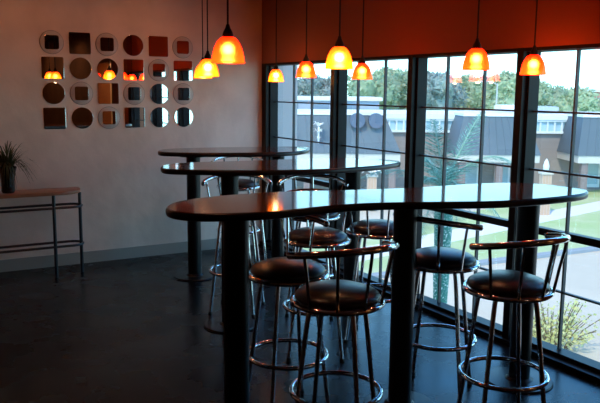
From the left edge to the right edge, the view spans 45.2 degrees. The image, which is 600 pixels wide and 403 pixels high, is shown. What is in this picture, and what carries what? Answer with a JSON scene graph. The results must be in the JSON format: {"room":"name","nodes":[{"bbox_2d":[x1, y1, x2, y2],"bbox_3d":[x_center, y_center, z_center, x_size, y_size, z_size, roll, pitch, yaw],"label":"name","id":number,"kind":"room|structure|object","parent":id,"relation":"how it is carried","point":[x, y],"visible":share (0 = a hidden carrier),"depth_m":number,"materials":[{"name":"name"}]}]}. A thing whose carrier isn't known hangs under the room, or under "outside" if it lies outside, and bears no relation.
{"room":"cafe","nodes":[
{"label":"cafe","id":0,"kind":"room"},
{"bbox_2d":[0,166,16,193],"bbox_3d":[-2.497,-0.186,6.163,0.156,0.225,0.156,-4,10,-30],"label":"vase","id":1,"kind":"object","parent":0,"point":[6,186],"depth_m":6.12,"materials":[{"name":"black ceramic"}]},
{"bbox_2d":[0,0,261,259],"bbox_3d":[-4.115,-0.567,5.659,8.650,2.870,0.200,-4,10,-30],"label":"wall","id":2,"kind":"structure","parent":0,"point":[126,196],"depth_m":6.91,"materials":[{"name":"paint"}]},
{"bbox_2d":[39,30,63,53],"bbox_3d":[-2.236,-1.435,6.495,0.212,0.212,0.013,-4,10,-30],"label":"wall mirror","id":3,"kind":"object","parent":2,"relation":"attached to","point":[50,41],"visible":1,"depth_m":6.49,"materials":[{"name":"grey mirror"}]},
{"bbox_2d":[44,35,58,48],"bbox_3d":[-2.235,-1.435,6.492,0.125,0.125,0.007,-4,10,-30],"label":"mirror glass","id":4,"kind":"object","parent":3,"relation":"attached to","point":[50,41],"depth_m":6.49,"materials":[{"name":"black mirror"}]},
{"bbox_2d":[41,57,63,78],"bbox_3d":[-2.240,-1.211,6.532,0.195,0.195,0.008,-4,10,-30],"label":"wall mirror","id":5,"kind":"object","parent":2,"relation":"attached to","point":[51,67],"visible":1,"depth_m":6.53,"materials":[{"name":"brown mirror"}]},
{"bbox_2d":[42,82,64,103],"bbox_3d":[-2.242,-0.986,6.566,0.198,0.198,0.008,-4,10,-30],"label":"wall mirror","id":6,"kind":"object","parent":2,"relation":"attached to","point":[53,92],"visible":1,"depth_m":6.56,"materials":[{"name":"silver metal"}]},
{"bbox_2d":[43,108,65,128],"bbox_3d":[-2.244,-0.761,6.600,0.195,0.195,0.008,-4,10,-30],"label":"wall mirror","id":7,"kind":"object","parent":2,"relation":"attached to","point":[54,118],"visible":1,"depth_m":6.60,"materials":[{"name":"silver metal"}]},
{"bbox_2d":[68,32,90,53],"bbox_3d":[-2.022,-1.452,6.621,0.195,0.195,0.008,-4,10,-30],"label":"wall mirror","id":8,"kind":"object","parent":2,"relation":"attached to","point":[79,42],"visible":1,"depth_m":6.62,"materials":[{"name":"silver metal"}]},
{"bbox_2d":[70,58,91,78],"bbox_3d":[-2.024,-1.228,6.655,0.198,0.198,0.008,-4,10,-30],"label":"wall mirror","id":9,"kind":"object","parent":2,"relation":"attached to","point":[80,68],"visible":1,"depth_m":6.65,"materials":[{"name":"silver metal"}]},
{"bbox_2d":[70,82,92,104],"bbox_3d":[-2.025,-1.003,6.688,0.212,0.212,0.013,-4,10,-30],"label":"wall mirror","id":10,"kind":"object","parent":2,"relation":"attached to","point":[81,93],"visible":1,"depth_m":6.68,"materials":[{"name":"grey mirror"}]},
{"bbox_2d":[75,86,88,99],"bbox_3d":[-2.023,-1.002,6.685,0.125,0.125,0.007,-4,10,-30],"label":"mirror glass","id":11,"kind":"object","parent":10,"relation":"attached to","point":[81,92],"depth_m":6.68,"materials":[{"name":"silver metal"}]},
{"bbox_2d":[72,107,92,128],"bbox_3d":[-2.028,-0.778,6.724,0.198,0.198,0.008,-4,10,-30],"label":"wall mirror","id":12,"kind":"object","parent":2,"relation":"attached to","point":[82,117],"visible":1,"depth_m":6.72,"materials":[{"name":"silver metal"}]},
{"bbox_2d":[95,33,117,55],"bbox_3d":[-1.804,-1.469,6.742,0.212,0.212,0.013,-4,10,-30],"label":"wall mirror","id":13,"kind":"object","parent":2,"relation":"attached to","point":[106,44],"visible":1,"depth_m":6.74,"materials":[{"name":"grey mirror"}]},
{"bbox_2d":[100,37,113,50],"bbox_3d":[-1.803,-1.468,6.740,0.125,0.125,0.007,-4,10,-30],"label":"mirror glass","id":14,"kind":"object","parent":13,"relation":"attached to","point":[106,43],"depth_m":6.74,"materials":[{"name":"silver metal"}]},
{"bbox_2d":[97,58,117,79],"bbox_3d":[-1.808,-1.244,6.779,0.198,0.198,0.008,-4,10,-30],"label":"wall mirror","id":15,"kind":"object","parent":2,"relation":"attached to","point":[107,69],"visible":1,"depth_m":6.77,"materials":[{"name":"silver metal"}]},
{"bbox_2d":[98,83,118,103],"bbox_3d":[-1.810,-1.020,6.813,0.195,0.195,0.008,-4,10,-30],"label":"wall mirror","id":16,"kind":"object","parent":2,"relation":"attached to","point":[108,93],"visible":1,"depth_m":6.81,"materials":[{"name":"silver metal"}]},
{"bbox_2d":[98,106,119,128],"bbox_3d":[-1.811,-0.795,6.845,0.212,0.212,0.013,-4,10,-30],"label":"wall mirror","id":17,"kind":"object","parent":2,"relation":"attached to","point":[108,117],"visible":1,"depth_m":6.84,"materials":[{"name":"grey mirror"}]},
{"bbox_2d":[103,111,115,123],"bbox_3d":[-1.809,-0.794,6.843,0.125,0.125,0.007,-4,10,-30],"label":"mirror glass","id":18,"kind":"object","parent":17,"relation":"attached to","point":[109,117],"depth_m":6.84,"materials":[{"name":"brown mirror"}]},
{"bbox_2d":[0,234,261,271],"bbox_3d":[-4.052,0.691,5.771,8.400,0.110,0.014,-4,10,-30],"label":"baseboard","id":19,"kind":"structure","parent":2,"relation":"attached to","point":[26,263],"depth_m":7.00,"materials":[{"name":"grey paint"}]},
{"bbox_2d":[123,35,142,55],"bbox_3d":[-1.590,-1.486,6.868,0.198,0.198,0.008,-4,10,-30],"label":"wall mirror","id":20,"kind":"object","parent":2,"relation":"attached to","point":[132,44],"visible":1,"depth_m":6.86,"materials":[{"name":"silver metal"}]},
{"bbox_2d":[123,59,143,79],"bbox_3d":[-1.592,-1.261,6.902,0.195,0.195,0.008,-4,10,-30],"label":"wall mirror","id":21,"kind":"object","parent":2,"relation":"attached to","point":[133,68],"visible":1,"depth_m":6.90,"materials":[{"name":"red mirror"}]},
{"bbox_2d":[123,83,144,104],"bbox_3d":[-1.593,-1.036,6.935,0.212,0.212,0.013,-4,10,-30],"label":"wall mirror","id":22,"kind":"object","parent":2,"relation":"attached to","point":[133,93],"visible":1,"depth_m":6.93,"materials":[{"name":"grey mirror"}]},
{"bbox_2d":[128,87,140,99],"bbox_3d":[-1.591,-1.036,6.932,0.125,0.125,0.007,-4,10,-30],"label":"mirror glass","id":23,"kind":"object","parent":22,"relation":"attached to","point":[134,93],"depth_m":6.93,"materials":[{"name":"grey mirror"}]},
{"bbox_2d":[125,107,144,127],"bbox_3d":[-1.596,-0.812,6.971,0.195,0.195,0.008,-4,10,-30],"label":"wall mirror","id":24,"kind":"object","parent":2,"relation":"attached to","point":[134,116],"visible":1,"depth_m":6.97,"materials":[{"name":"silver metal"}]},
{"bbox_2d":[148,36,167,56],"bbox_3d":[-1.374,-1.503,6.991,0.195,0.195,0.008,-4,10,-30],"label":"wall mirror","id":25,"kind":"object","parent":2,"relation":"attached to","point":[157,45],"visible":1,"depth_m":6.99,"materials":[{"name":"red mirror"}]},
{"bbox_2d":[148,59,168,80],"bbox_3d":[-1.375,-1.278,7.024,0.212,0.212,0.013,-4,10,-30],"label":"wall mirror","id":26,"kind":"object","parent":2,"relation":"attached to","point":[158,69],"visible":1,"depth_m":7.02,"materials":[{"name":"grey mirror"}]},
{"bbox_2d":[153,64,164,76],"bbox_3d":[-1.373,-1.277,7.021,0.125,0.125,0.007,-4,10,-30],"label":"mirror glass","id":27,"kind":"object","parent":26,"relation":"attached to","point":[158,69],"depth_m":7.02,"materials":[{"name":"silver metal"}]},
{"bbox_2d":[149,84,168,103],"bbox_3d":[-1.378,-1.054,7.060,0.198,0.198,0.008,-4,10,-30],"label":"wall mirror","id":28,"kind":"object","parent":2,"relation":"attached to","point":[159,93],"visible":1,"depth_m":7.06,"materials":[{"name":"silver metal"}]},
{"bbox_2d":[150,107,168,126],"bbox_3d":[-1.380,-0.829,7.095,0.198,0.198,0.008,-4,10,-30],"label":"wall mirror","id":29,"kind":"object","parent":2,"relation":"attached to","point":[159,116],"visible":1,"depth_m":7.09,"materials":[{"name":"silver metal"}]},
{"bbox_2d":[173,61,191,80],"bbox_3d":[-1.160,-1.295,7.149,0.195,0.195,0.008,-4,10,-30],"label":"wall mirror","id":30,"kind":"object","parent":2,"relation":"attached to","point":[182,70],"visible":1,"depth_m":7.14,"materials":[{"name":"silver metal"}]},
{"bbox_2d":[172,36,192,57],"bbox_3d":[-1.156,-1.519,7.113,0.212,0.212,0.013,-4,10,-30],"label":"wall mirror","id":31,"kind":"object","parent":2,"relation":"attached to","point":[182,47],"visible":1,"depth_m":7.11,"materials":[{"name":"grey mirror"}]},
{"bbox_2d":[177,41,188,53],"bbox_3d":[-1.155,-1.519,7.110,0.125,0.125,0.007,-4,10,-30],"label":"mirror glass","id":32,"kind":"object","parent":31,"relation":"attached to","point":[182,46],"depth_m":7.11,"materials":[{"name":"silver metal"}]},
{"bbox_2d":[173,83,192,104],"bbox_3d":[-1.161,-1.070,7.182,0.212,0.212,0.013,-4,10,-30],"label":"wall mirror","id":33,"kind":"object","parent":2,"relation":"attached to","point":[182,93],"visible":1,"depth_m":7.17,"materials":[{"name":"grey mirror"}]},
{"bbox_2d":[177,88,189,99],"bbox_3d":[-1.159,-1.070,7.179,0.125,0.125,0.007,-4,10,-30],"label":"mirror glass","id":34,"kind":"object","parent":33,"relation":"attached to","point":[182,93],"depth_m":7.18,"materials":[{"name":"silver metal"}]},
{"bbox_2d":[174,107,192,126],"bbox_3d":[-1.164,-0.846,7.218,0.198,0.198,0.008,-4,10,-30],"label":"wall mirror","id":35,"kind":"object","parent":2,"relation":"attached to","point":[183,116],"visible":1,"depth_m":7.21,"materials":[{"name":"silver metal"}]},
{"bbox_2d":[260,241,599,383],"bbox_3d":[0.786,0.770,5.802,0.060,0.035,4.780,-4,10,-30],"label":"sill","id":36,"kind":"structure","parent":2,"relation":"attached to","point":[563,364],"depth_m":4.81,"materials":[{"name":"black metal"}]},
{"bbox_2d":[0,244,599,402],"bbox_3d":[-1.023,1.616,0.682,8.480,0.120,12.000,-4,10,-30],"label":"floor","id":37,"kind":"structure","parent":0,"point":[128,330],"depth_m":4.70,"materials":[{"name":"dark polished concrete"}]},
{"bbox_2d":[0,187,84,277],"bbox_3d":[-2.545,0.306,6.213,1.342,0.765,0.280,-4,10,-30],"label":"console table","id":38,"kind":"object","parent":37,"relation":"on","point":[53,192],"visible":1,"depth_m":6.32,"materials":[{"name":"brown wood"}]},
{"bbox_2d":[0,141,39,193],"bbox_3d":[-2.492,-0.284,6.104,0.598,0.437,0.401,-4,10,-30],"label":"potted grass","id":39,"kind":"object","parent":38,"relation":"on","point":[7,168],"depth_m":6.11,"materials":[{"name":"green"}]},
{"bbox_2d":[158,147,309,280],"bbox_3d":[-0.547,0.100,6.478,1.415,1.130,0.642,-3,9,-19],"label":"bar table","id":40,"kind":"object","parent":37,"relation":"on","point":[194,272],"visible":0.74,"depth_m":6.37,"materials":[{"name":"black wood"}]},
{"bbox_2d":[201,176,272,317],"bbox_3d":[-0.474,0.315,5.439,0.531,1.025,0.483,0,9,-5],"label":"bar stool","id":41,"kind":"object","parent":37,"relation":"on","point":[268,181],"visible":0.34,"depth_m":5.35,"materials":[{"name":"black metal"}]},
{"bbox_2d":[211,157,263,263],"bbox_3d":[-0.601,0.071,7.023,0.531,1.025,0.480,0,9,-5],"label":"bar stool","id":42,"kind":"object","parent":37,"relation":"on","point":[243,184],"visible":0.41,"depth_m":6.90,"materials":[{"name":"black metal"}]},
{"bbox_2d":[160,158,400,333],"bbox_3d":[-0.090,0.291,5.258,1.808,1.130,0.722,-3,9,-23],"label":"bar table","id":43,"kind":"object","parent":37,"relation":"on","point":[229,171],"visible":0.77,"depth_m":5.07,"materials":[{"name":"black wood"}]},
{"bbox_2d":[249,215,329,402],"bbox_3d":[-0.078,0.584,3.707,0.531,1.025,0.480,-6,11,-35],"label":"bar stool","id":44,"kind":"object","parent":37,"relation":"on","point":[279,272],"visible":0.65,"depth_m":3.58,"materials":[{"name":"black leather"}]},
{"bbox_2d":[277,174,347,318],"bbox_3d":[0.089,0.321,5.431,0.531,1.025,0.480,1,9,1],"label":"bar stool","id":45,"kind":"object","parent":37,"relation":"on","point":[332,216],"visible":0.39,"depth_m":5.41,"materials":[{"name":"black metal"}]},
{"bbox_2d":[280,188,350,362],"bbox_3d":[0.089,0.454,4.564,0.486,1.025,0.486,3,9,18],"label":"bar stool","id":46,"kind":"object","parent":37,"relation":"on","point":[324,237],"visible":0.5,"depth_m":4.42,"materials":[{"name":"black leather"}]},
{"bbox_2d":[286,240,398,402],"bbox_3d":[0.185,0.662,3.211,0.479,1.025,0.479,2,9,10],"label":"bar stool","id":47,"kind":"object","parent":37,"relation":"on","point":[337,297],"visible":1,"depth_m":3.09,"materials":[{"name":"black leather"}]},
{"bbox_2d":[344,210,392,343],"bbox_3d":[0.524,0.424,4.789,0.480,1.025,0.479,5,10,29],"label":"bar stool","id":48,"kind":"object","parent":37,"relation":"on","point":[376,229],"visible":0.38,"depth_m":4.68,"materials":[{"name":"black leather"}]},
{"bbox_2d":[166,183,588,402],"bbox_3d":[0.463,0.529,3.740,2.313,1.130,0.628,-3,9,-21],"label":"bar table","id":49,"kind":"object","parent":37,"relation":"on","point":[235,211],"visible":0.92,"depth_m":3.63,"materials":[{"name":"black wood"}]},
{"bbox_2d":[393,212,483,402],"bbox_3d":[0.733,0.555,3.946,0.480,1.025,0.480,2,9,12],"label":"bar stool","id":50,"kind":"object","parent":37,"relation":"on","point":[439,260],"visible":0.62,"depth_m":3.81,"materials":[{"name":"black metal"}]},
{"bbox_2d":[457,233,570,402],"bbox_3d":[1.006,0.637,3.428,0.480,1.025,0.480,1,9,5],"label":"bar stool","id":51,"kind":"object","parent":37,"relation":"on","point":[500,285],"visible":1,"depth_m":3.32,"materials":[{"name":"silver metal"}]},
{"bbox_2d":[262,0,599,63],"bbox_3d":[0.911,-1.535,5.521,0.250,0.820,4.800,-4,10,-30],"label":"wall header","id":52,"kind":"structure","parent":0,"point":[391,27],"depth_m":5.37,"materials":[{"name":"red paint"}]},
{"bbox_2d":[262,63,329,263],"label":"window","id":53,"kind":"structure","parent":52,"relation":"in","point":[273,115],"depth_m":7.55,"materials":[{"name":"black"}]},
{"bbox_2d":[328,69,337,265],"bbox_3d":[0.341,-0.311,6.574,0.140,1.930,0.056,-4,10,-30],"label":"trim","id":54,"kind":"structure","parent":52,"relation":"attached to","point":[334,72],"depth_m":6.47,"materials":[{"name":"black metal"}]},
{"bbox_2d":[335,58,407,290],"bbox_3d":[0.623,-0.237,6.111,0.100,1.930,1.039,-4,10,-30],"label":"window","id":55,"kind":"structure","parent":52,"relation":"in","point":[342,104],"depth_m":6.40,"materials":[{"name":"black"}]},
{"bbox_2d":[404,55,416,187],"bbox_3d":[0.888,-0.162,5.637,0.140,1.930,0.056,-4,10,-30],"label":"trim","id":56,"kind":"structure","parent":52,"relation":"attached to","point":[412,62],"depth_m":5.53,"materials":[{"name":"black metal"}]},
{"bbox_2d":[267,43,599,65],"bbox_3d":[0.819,-1.112,5.534,0.035,0.022,4.600,-4,10,-30],"label":"trim","id":57,"kind":"structure","parent":52,"relation":"attached to","point":[596,45],"depth_m":5.01,"materials":[{"name":"black"}]},
{"bbox_2d":[413,52,516,334],"bbox_3d":[1.171,-0.088,5.174,0.100,1.930,1.039,-4,10,-30],"label":"window","id":58,"kind":"structure","parent":52,"relation":"in","point":[422,62],"depth_m":5.36,"materials":[{"name":"black"}]},
{"bbox_2d":[502,48,528,338],"bbox_3d":[1.436,-0.013,4.701,0.140,1.930,0.056,-4,10,-30],"label":"trim","id":59,"kind":"structure","parent":52,"relation":"attached to","point":[521,80],"depth_m":4.62,"materials":[{"name":"black metal"}]},
{"bbox_2d":[521,48,599,373],"bbox_3d":[1.718,0.060,4.237,0.100,1.930,1.039,-4,10,-30],"label":"window","id":60,"kind":"structure","parent":52,"relation":"in","point":[532,92],"depth_m":4.48,"materials":[{"name":"black"}]},
{"bbox_3d":[-0.937,-1.303,0.356,9.000,0.250,12.450,-4,10,-30],"label":"ceiling","id":61,"kind":"structure","parent":0,"visible":0},
{"bbox_2d":[194,0,211,77],"bbox_3d":[-0.777,-1.490,5.735,0.149,1.005,0.149,-4,10,-30],"label":"pendant lamp","id":62,"kind":"object","parent":61,"relation":"hanging from","point":[196,69],"visible":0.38,"depth_m":5.76,"materials":[{"name":"orange glass"}]},
{"bbox_2d":[197,0,218,76],"bbox_3d":[-0.602,-1.323,4.677,0.149,1.011,0.149,-4,10,-30],"label":"pendant lamp","id":63,"kind":"object","parent":61,"relation":"hanging from","point":[206,68],"visible":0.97,"depth_m":4.70,"materials":[{"name":"orange glass"}]},
{"bbox_2d":[211,0,244,63],"bbox_3d":[-0.312,-1.093,3.094,0.149,0.982,0.149,-4,10,-30],"label":"pendant lamp","id":64,"kind":"object","parent":61,"relation":"hanging from","point":[227,50],"visible":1,"depth_m":3.11,"materials":[{"name":"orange glass"}]},
{"bbox_2d":[268,0,283,81],"bbox_3d":[-0.220,-1.623,6.671,0.149,1.016,0.149,-4,10,-30],"label":"pendant lamp","id":65,"kind":"object","parent":61,"relation":"hanging from","point":[275,75],"visible":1,"depth_m":6.69,"materials":[{"name":"orange glass"}]},
{"bbox_2d":[296,0,315,77],"bbox_3d":[0.048,-1.394,5.153,0.149,1.003,0.149,-4,10,-30],"label":"pendant lamp","id":66,"kind":"object","parent":61,"relation":"hanging from","point":[305,69],"visible":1,"depth_m":5.17,"materials":[{"name":"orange glass"}]},
{"bbox_2d":[325,0,352,68],"bbox_3d":[0.207,-1.173,3.661,0.149,0.985,0.149,-4,10,-30],"label":"pendant lamp","id":67,"kind":"object","parent":61,"relation":"hanging from","point":[339,57],"visible":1,"depth_m":3.68,"materials":[{"name":"orange glass"}]},
{"bbox_2d":[352,0,371,78],"bbox_3d":[0.454,-1.386,5.152,0.149,1.011,0.149,-4,10,-30],"label":"pendant lamp","id":68,"kind":"object","parent":61,"relation":"hanging from","point":[362,70],"visible":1,"depth_m":5.17,"materials":[{"name":"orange glass"}]},
{"bbox_2d":[462,0,489,69],"bbox_3d":[0.949,-1.190,3.800,0.149,0.979,0.149,-4,10,-30],"label":"pendant lamp","id":69,"kind":"object","parent":61,"relation":"hanging from","point":[476,58],"visible":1,"depth_m":3.82,"materials":[{"name":"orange glass"}]},
{"bbox_2d":[520,0,545,74],"bbox_3d":[1.355,-1.226,4.108,0.149,0.994,0.149,-4,10,-30],"label":"pendant lamp","id":70,"kind":"object","parent":61,"relation":"hanging from","point":[533,64],"visible":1,"depth_m":4.13,"materials":[{"name":"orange glass"}]},
{"label":"outside","id":71,"kind":"structure","parent":0,"visible":0},
{"bbox_3d":[30.067,-6.814,129.922,203.374,10.000,172.421,-4,10,-30],"label":"hillside","id":72,"kind":"object","parent":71,"visible":0},
{"bbox_2d":[297,78,317,95],"bbox_3d":[-0.669,-16.365,126.956,7.723,11.605,7.657,-1,9,-11],"label":"tree","id":73,"kind":"object","parent":72,"relation":"on","point":[304,84],"visible":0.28,"depth_m":124.93,"materials":[{"name":"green plant"}]},
{"bbox_2d":[314,74,330,95],"bbox_3d":[4.508,-18.828,138.849,7.657,11.605,7.723,6,10,32],"label":"tree","id":74,"kind":"object","parent":72,"relation":"on","point":[324,85],"visible":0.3,"depth_m":136.19,"materials":[{"name":"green plant"}]},
{"bbox_2d":[347,75,399,109],"bbox_3d":[9.459,-12.096,96.923,8.642,10.971,8.645,6,10,33],"label":"tree","id":75,"kind":"object","parent":72,"relation":"on","point":[372,87],"visible":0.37,"depth_m":93.74,"materials":[{"name":"green plant"}]},
{"bbox_2d":[372,66,400,81],"bbox_3d":[13.884,-17.293,118.595,7.527,10.052,7.306,1,9,6],"label":"tree","id":76,"kind":"object","parent":72,"relation":"on","point":[380,72],"visible":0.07,"depth_m":117.19,"materials":[{"name":"green plant"}]},
{"bbox_2d":[380,68,407,109],"bbox_3d":[15.560,-14.641,107.895,8.645,10.971,8.642,1,9,6],"label":"tree","id":77,"kind":"object","parent":72,"relation":"on","point":[400,80],"visible":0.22,"depth_m":104.98,"materials":[{"name":"green plant"}]},
{"bbox_2d":[426,70,468,109],"bbox_3d":[18.717,-11.998,97.248,7.723,11.605,7.657,3,9,18],"label":"tree","id":78,"kind":"object","parent":72,"relation":"on","point":[436,82],"visible":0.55,"depth_m":94.93,"materials":[{"name":"green leaf"},{"name":"bark"}]},
{"bbox_2d":[454,73,482,110],"bbox_3d":[25.436,-14.102,107.843,7.306,10.052,7.467,-5,10,-32],"label":"tree","id":79,"kind":"object","parent":72,"relation":"on","point":[471,84],"visible":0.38,"depth_m":105.24,"materials":[{"name":"green plant"}]},
{"bbox_2d":[476,70,515,108],"bbox_3d":[26.450,-12.195,94.277,7.467,10.052,7.306,7,11,34],"label":"tree","id":80,"kind":"object","parent":72,"relation":"on","point":[506,81],"visible":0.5,"depth_m":92.35,"materials":[{"name":"green plant"}]},
{"bbox_2d":[538,80,553,105],"bbox_3d":[35.248,-13.472,107.747,7.306,10.052,7.527,0,9,-3],"label":"tree","id":81,"kind":"object","parent":72,"relation":"on","point":[545,95],"visible":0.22,"depth_m":105.00,"materials":[{"name":"green plant"}]},
{"bbox_2d":[550,84,567,100],"bbox_3d":[44.969,-15.783,130.403,8.642,10.971,8.645,6,10,32],"label":"tree","id":82,"kind":"object","parent":72,"relation":"on","point":[558,89],"visible":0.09,"depth_m":128.23,"materials":[{"name":"green plant"}]},
{"bbox_2d":[547,86,599,111],"bbox_3d":[37.019,-10.629,97.148,7.527,10.052,7.306,-3,9,-20],"label":"tree","id":83,"kind":"object","parent":72,"relation":"on","point":[587,101],"visible":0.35,"depth_m":95.54,"materials":[{"name":"green plant"}]},
{"bbox_2d":[588,89,599,98],"bbox_3d":[55.640,-14.362,131.258,8.600,12.000,8.600,1,9,0],"label":"apartment building","id":84,"kind":"structure","parent":72,"relation":"on","point":[597,91],"depth_m":126.47,"materials":[{"name":"white"}]},
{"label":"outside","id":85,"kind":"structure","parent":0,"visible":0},
{"bbox_2d":[297,186,599,361],"bbox_3d":[14.684,1.784,26.255,68.000,0.300,96.000,-4,10,-30],"label":"paving","id":86,"kind":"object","parent":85,"point":[583,269],"depth_m":20.40,"materials":[{"name":"concrete"}]},
{"bbox_2d":[297,96,382,109],"bbox_3d":[-0.347,-5.590,55.797,12.400,5.050,8.400,1,9,0],"label":"roofed building","id":87,"kind":"structure","parent":86,"relation":"on","point":[316,99],"depth_m":51.51,"materials":[{"name":"grey"}]},
{"bbox_2d":[362,170,380,188],"bbox_3d":[3.308,-0.592,33.294,1.222,1.951,1.220,1,9,0],"label":"brick pillar","id":88,"kind":"structure","parent":86,"relation":"on","point":[371,181],"depth_m":33.03,"materials":[{"name":"grey"}]},
{"bbox_2d":[361,111,510,303],"bbox_3d":[1.519,1.586,8.349,1.214,5.265,1.422,-6,11,-36],"label":"palm","id":89,"kind":"object","parent":86,"relation":"on","point":[447,233],"visible":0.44,"depth_m":7.96,"materials":[{"name":"teal plant"}]},
{"bbox_2d":[297,109,599,189],"bbox_3d":[9.033,-3.392,44.376,46.401,4.340,12.217,1,9,0],"label":"commercial building","id":90,"kind":"structure","parent":86,"relation":"on","point":[553,134],"depth_m":38.76,"materials":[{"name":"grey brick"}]},
{"bbox_2d":[313,121,322,141],"bbox_3d":[1.005,-3.536,38.163,0.771,1.407,0.947,1,9,0],"label":"roof ornament","id":91,"kind":"object","parent":90,"relation":"on","point":[318,124],"visible":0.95,"depth_m":38.04,"materials":[{"name":"white metal"}]},
{"bbox_2d":[350,113,364,127],"bbox_3d":[3.062,-4.329,38.560,0.800,0.800,0.550,1,9,0],"label":"roof vent","id":92,"kind":"object","parent":90,"relation":"attached to","point":[352,115],"depth_m":38.30,"materials":[{"name":"blue"}]},
{"bbox_2d":[368,113,382,127],"bbox_3d":[4.061,-4.319,38.560,0.800,0.800,0.550,1,9,0],"label":"roof vent","id":93,"kind":"object","parent":90,"relation":"attached to","point":[375,120],"depth_m":38.30,"materials":[{"name":"blue"}]},
{"bbox_2d":[494,105,513,109],"bbox_3d":[13.207,-5.908,45.410,1.500,0.340,1.600,1,9,0],"label":"rooftop unit","id":94,"kind":"object","parent":90,"relation":"on","point":[510,107],"visible":0.54,"depth_m":44.64,"materials":[{"name":"white"}]},
{"bbox_2d":[538,106,558,110],"bbox_3d":[15.057,-5.861,45.414,1.900,0.280,1.600,1,9,0],"label":"rooftop unit","id":95,"kind":"object","parent":90,"relation":"on","point":[540,108],"visible":0.54,"depth_m":44.62,"materials":[{"name":"grey"}]},
{"bbox_2d":[303,190,599,251],"bbox_3d":[15.068,-0.182,37.931,57.075,0.060,2.156,-7,12,-41],"label":"lawn","id":96,"kind":"structure","parent":86,"relation":"on","point":[593,196],"depth_m":32.87,"materials":[{"name":"green plant"}]},
{"bbox_2d":[359,201,599,261],"bbox_3d":[15.976,0.059,36.377,56.921,0.070,1.402,-7,12,-41],"label":"path","id":97,"kind":"structure","parent":86,"relation":"on","point":[457,234],"depth_m":28.97,"materials":[{"name":"white concrete"}]},
{"bbox_2d":[538,159,553,214],"bbox_3d":[10.957,-0.662,32.256,0.520,2.550,0.520,1,9,0],"label":"brick pillar","id":98,"kind":"structure","parent":97,"relation":"on","point":[544,177],"depth_m":32.03,"materials":[{"name":"grey"}]},
{"bbox_2d":[359,211,599,272],"bbox_3d":[16.965,0.333,34.686,55.500,0.060,13.816,-4,10,-30],"label":"lawn","id":99,"kind":"structure","parent":86,"relation":"on","point":[588,224],"depth_m":27.17,"materials":[{"name":"green plant"}]},
{"bbox_2d":[367,246,599,277],"bbox_3d":[19.673,1.049,30.048,55.621,0.100,0.349,-4,10,-26],"label":"kerb","id":100,"kind":"object","parent":86,"relation":"on","point":[499,260],"visible":0.16,"depth_m":24.22,"materials":[{"name":"grey concrete"}]},
{"bbox_2d":[480,81,497,104],"bbox_3d":[19.644,-9.243,75.442,1.910,6.700,0.260,1,9,0],"label":"street lamp","id":101,"kind":"object","parent":86,"relation":"on","point":[480,81],"visible":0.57,"depth_m":75.04,"materials":[{"name":"grey metal"}]},
{"bbox_2d":[532,298,599,350],"bbox_3d":[5.375,2.617,15.630,1.968,1.108,1.992,-2,9,-19],"label":"leafy bush","id":102,"kind":"object","parent":86,"relation":"on","point":[549,335],"visible":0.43,"depth_m":15.40,"materials":[{"name":"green plant"}]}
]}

